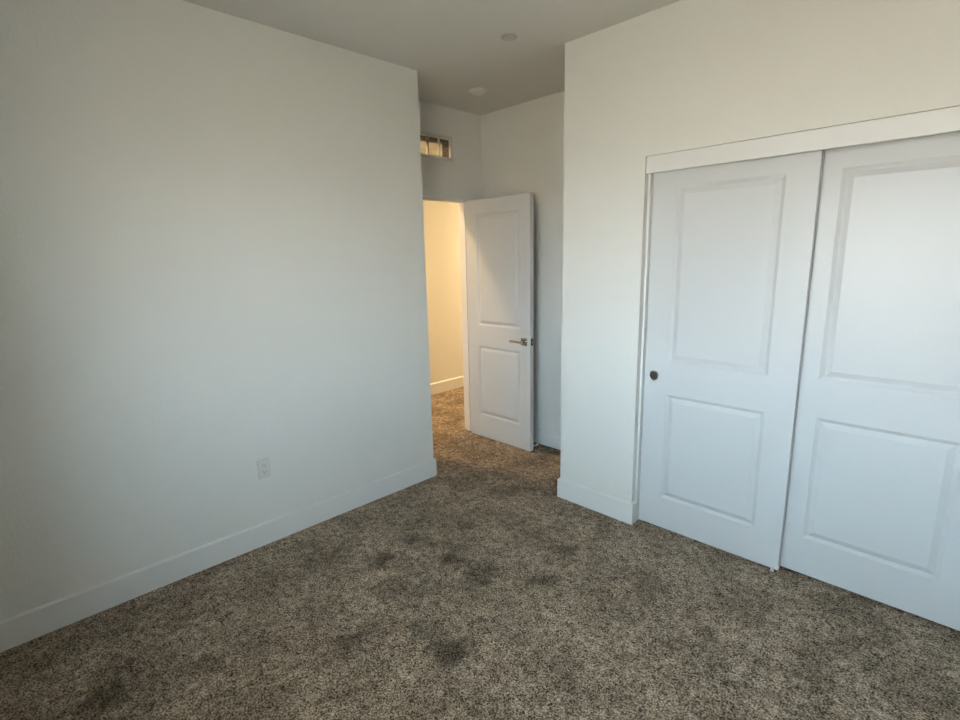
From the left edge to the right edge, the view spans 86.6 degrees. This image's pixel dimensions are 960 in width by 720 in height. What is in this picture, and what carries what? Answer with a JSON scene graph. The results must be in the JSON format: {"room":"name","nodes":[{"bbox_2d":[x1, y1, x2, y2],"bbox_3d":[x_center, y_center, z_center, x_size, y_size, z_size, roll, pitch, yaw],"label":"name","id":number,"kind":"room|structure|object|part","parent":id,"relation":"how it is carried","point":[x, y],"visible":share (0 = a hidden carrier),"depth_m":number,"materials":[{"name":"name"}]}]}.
{"room":"empty bedroom","nodes":[
{"label":"empty bedroom","id":0,"kind":"room"},
{"bbox_2d":[0,0,432,620],"bbox_3d":[-1.481,-0.312,2.745,2.670,2.740,0.478,-12,16,-44],"label":"wall","id":1,"kind":"structure","parent":0,"point":[212,244],"depth_m":2.46,"materials":[{"name":"white paint"}]},
{"bbox_2d":[0,458,436,652],"bbox_3d":[-1.376,0.954,3.055,2.514,0.132,0.472,-12,16,-44],"label":"baseboard","id":2,"kind":"structure","parent":1,"relation":"attached to","point":[18,629],"depth_m":2.61,"materials":[{"name":"white paint"}]},
{"bbox_2d":[257,457,270,479],"bbox_3d":[-1.204,0.604,2.842,0.070,0.114,0.010,-12,16,-44],"label":"wall outlet","id":3,"kind":"object","parent":1,"relation":"attached to","point":[263,465],"visible":1,"depth_m":2.84,"materials":[{"name":"white plastic"}]},
{"bbox_2d":[182,0,679,150],"bbox_3d":[0.009,-1.747,2.469,8.500,0.120,5.550,-12,16,-44],"label":"ceiling","id":4,"kind":"structure","parent":0,"point":[454,47],"depth_m":2.68,"materials":[{"name":"white paint"}]},
{"bbox_2d":[469,87,486,95],"bbox_3d":[-0.014,-1.908,3.633,0.128,0.027,0.128,-12,16,-44],"label":"smoke detector","id":5,"kind":"object","parent":4,"relation":"attached to","point":[477,91],"visible":1,"depth_m":3.60,"materials":[{"name":"white plastic"}]},
{"bbox_2d":[501,33,516,40],"bbox_3d":[0.156,-1.743,2.756,0.089,0.010,0.089,-12,16,-44],"label":"sprinkler cover","id":6,"kind":"object","parent":4,"relation":"attached to","point":[509,36],"visible":1,"depth_m":2.74,"materials":[{"name":"grey"}]},
{"bbox_3d":[0.156,-1.741,2.756,0.060,0.007,0.060,-12,16,-44],"label":"plate","id":7,"kind":"part","parent":6,"relation":"part of","materials":[{"name":"grey paint"}]},
{"bbox_2d":[421,147,463,383],"bbox_3d":[-1.842,-0.681,4.605,8.500,2.740,0.120,-12,16,-44],"label":"wall","id":8,"kind":"structure","parent":0,"point":[441,219],"depth_m":5.93,"materials":[{"name":"white paint"}]},
{"bbox_2d":[430,376,463,394],"bbox_3d":[-1.244,0.490,5.328,6.780,0.132,0.014,-12,16,-44],"label":"baseboard","id":9,"kind":"structure","parent":8,"relation":"attached to","point":[437,387],"depth_m":6.14,"materials":[{"name":"white paint"}]},
{"bbox_2d":[419,100,481,199],"bbox_3d":[-0.371,-0.635,4.226,1.283,2.741,0.098,-12,16,-44],"label":"wall","id":10,"kind":"structure","parent":0,"point":[464,173],"depth_m":4.13,"materials":[{"name":"white paint"}]},
{"bbox_2d":[420,131,452,161],"bbox_3d":[-0.397,-1.672,4.013,0.396,0.192,0.108,-12,16,-44],"label":"air vent","id":11,"kind":"object","parent":10,"relation":"in","point":[445,143],"visible":0.59,"depth_m":4.03,"materials":[{"name":"white metal"}]},
{"bbox_3d":[-0.433,-1.679,4.049,0.396,0.192,0.005,-12,16,-44],"label":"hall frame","id":12,"kind":"part","parent":11,"relation":"part of","materials":[{"name":"grey metal"}]},
{"bbox_2d":[422,186,475,430],"bbox_3d":[-0.379,-0.329,4.272,0.891,2.120,0.133,-12,16,-44],"label":"door frame","id":13,"kind":"structure","parent":10,"relation":"attached to","point":[429,193],"depth_m":4.44,"materials":[{"name":"white paint"}]},
{"bbox_2d":[466,193,538,451],"bbox_3d":[0.171,-0.294,4.238,0.187,2.030,0.717,-12,16,-44],"label":"door","id":14,"kind":"structure","parent":10,"relation":"in","point":[499,230],"depth_m":4.17,"materials":[{"name":"white paint"}]},
{"bbox_3d":[0.154,-0.725,4.135,0.044,0.919,0.463,-12,16,-44],"label":"panel","id":15,"kind":"part","parent":14,"relation":"part of","materials":[{"name":"grey paint"}]},
{"bbox_3d":[0.174,0.204,4.324,0.044,0.619,0.463,-12,16,-44],"label":"panel","id":16,"kind":"part","parent":14,"relation":"part of","materials":[{"name":"grey paint"}]},
{"bbox_3d":[0.281,-0.143,4.034,0.014,0.017,0.124,-12,16,-44],"label":"lever","id":17,"kind":"part","parent":14,"relation":"part of","materials":[{"name":"silver metal"}]},
{"bbox_3d":[0.348,-0.144,4.030,0.008,0.062,0.062,-12,16,-44],"label":"lever handle","id":18,"kind":"part","parent":14,"relation":"part of","materials":[{"name":"silver metal"}]},
{"bbox_2d":[0,386,959,719],"bbox_3d":[0.068,1.045,3.035,8.500,0.100,5.550,-12,16,-44],"label":"floor","id":19,"kind":"structure","parent":0,"point":[470,590],"depth_m":2.19,"materials":[{"name":"carpet"}]},
{"bbox_2d":[480,91,564,433],"bbox_3d":[1.494,-0.467,3.195,0.120,2.740,4.018,-12,16,-44],"label":"wall","id":20,"kind":"structure","parent":0,"point":[522,145],"depth_m":4.06,"materials":[{"name":"white paint"}]},
{"bbox_2d":[534,427,560,449],"bbox_3d":[0.535,0.654,4.332,0.014,0.132,1.332,-12,16,-44],"label":"baseboard","id":21,"kind":"structure","parent":20,"relation":"attached to","point":[541,436],"depth_m":4.29,"materials":[{"name":"white paint"}]},
{"bbox_2d":[560,0,959,502],"bbox_3d":[1.459,-0.285,2.301,0.160,2.741,2.538,-12,16,-44],"label":"wall","id":22,"kind":"structure","parent":0,"point":[682,75],"depth_m":2.52,"materials":[{"name":"white paint"}]},
{"bbox_2d":[557,478,635,524],"bbox_3d":[0.949,0.827,3.437,0.689,0.132,0.545,-12,16,-44],"label":"baseboard","id":23,"kind":"structure","parent":22,"relation":"attached to","point":[619,509],"depth_m":3.17,"materials":[{"name":"white paint"}]},
{"bbox_2d":[635,173,653,520],"bbox_3d":[0.951,-0.051,2.899,0.122,2.064,0.013,-12,16,-44],"label":"door frame","id":24,"kind":"structure","parent":22,"relation":"attached to","point":[651,176],"depth_m":2.85,"materials":[{"name":"white paint"}]},
{"bbox_2d":[646,106,959,173],"bbox_3d":[1.391,-0.915,2.126,0.019,0.084,1.484,-12,16,-44],"label":"trim","id":25,"kind":"structure","parent":22,"relation":"attached to","point":[945,120],"depth_m":2.11,"materials":[{"name":"white paint"}]},
{"bbox_3d":[1.458,-0.946,2.190,0.090,0.051,1.460,-12,16,-44],"label":"track","id":26,"kind":"object","parent":22,"relation":"attached to","visible":0},
{"bbox_2d":[638,150,823,569],"bbox_3d":[1.212,0.020,2.622,0.040,2.007,0.756,-12,16,-44],"label":"door","id":27,"kind":"structure","parent":26,"relation":"attached to","point":[732,248],"depth_m":2.56,"materials":[{"name":"white paint"}]},
{"bbox_3d":[0.973,0.087,2.856,0.005,0.061,0.061,-12,16,-44],"label":"finger pull","id":28,"kind":"part","parent":27,"relation":"part of","materials":[{"name":"black metal"}]},
{"bbox_3d":[1.225,0.521,2.724,0.035,0.615,0.500,-12,16,-44],"label":"panel","id":29,"kind":"part","parent":27,"relation":"part of","materials":[{"name":"grey paint"}]},
{"bbox_3d":[1.206,-0.410,2.535,0.035,0.920,0.495,-12,16,-44],"label":"panel","id":30,"kind":"part","parent":27,"relation":"part of","materials":[{"name":"grey paint"}]},
{"bbox_2d":[780,131,959,630],"bbox_3d":[1.744,0.099,2.165,0.035,2.003,0.756,-12,16,-44],"label":"door","id":31,"kind":"structure","parent":26,"relation":"attached to","point":[873,505],"depth_m":2.17,"materials":[{"name":"white paint"}]},
{"bbox_3d":[1.756,0.596,2.264,0.035,0.611,0.499,-12,16,-44],"label":"panel","id":32,"kind":"part","parent":31,"relation":"part of","materials":[{"name":"grey paint"}]},
{"bbox_3d":[1.734,-0.332,2.079,0.035,0.918,0.506,-12,16,-44],"label":"panel","id":33,"kind":"part","parent":31,"relation":"part of","materials":[{"name":"grey paint"}]}
]}

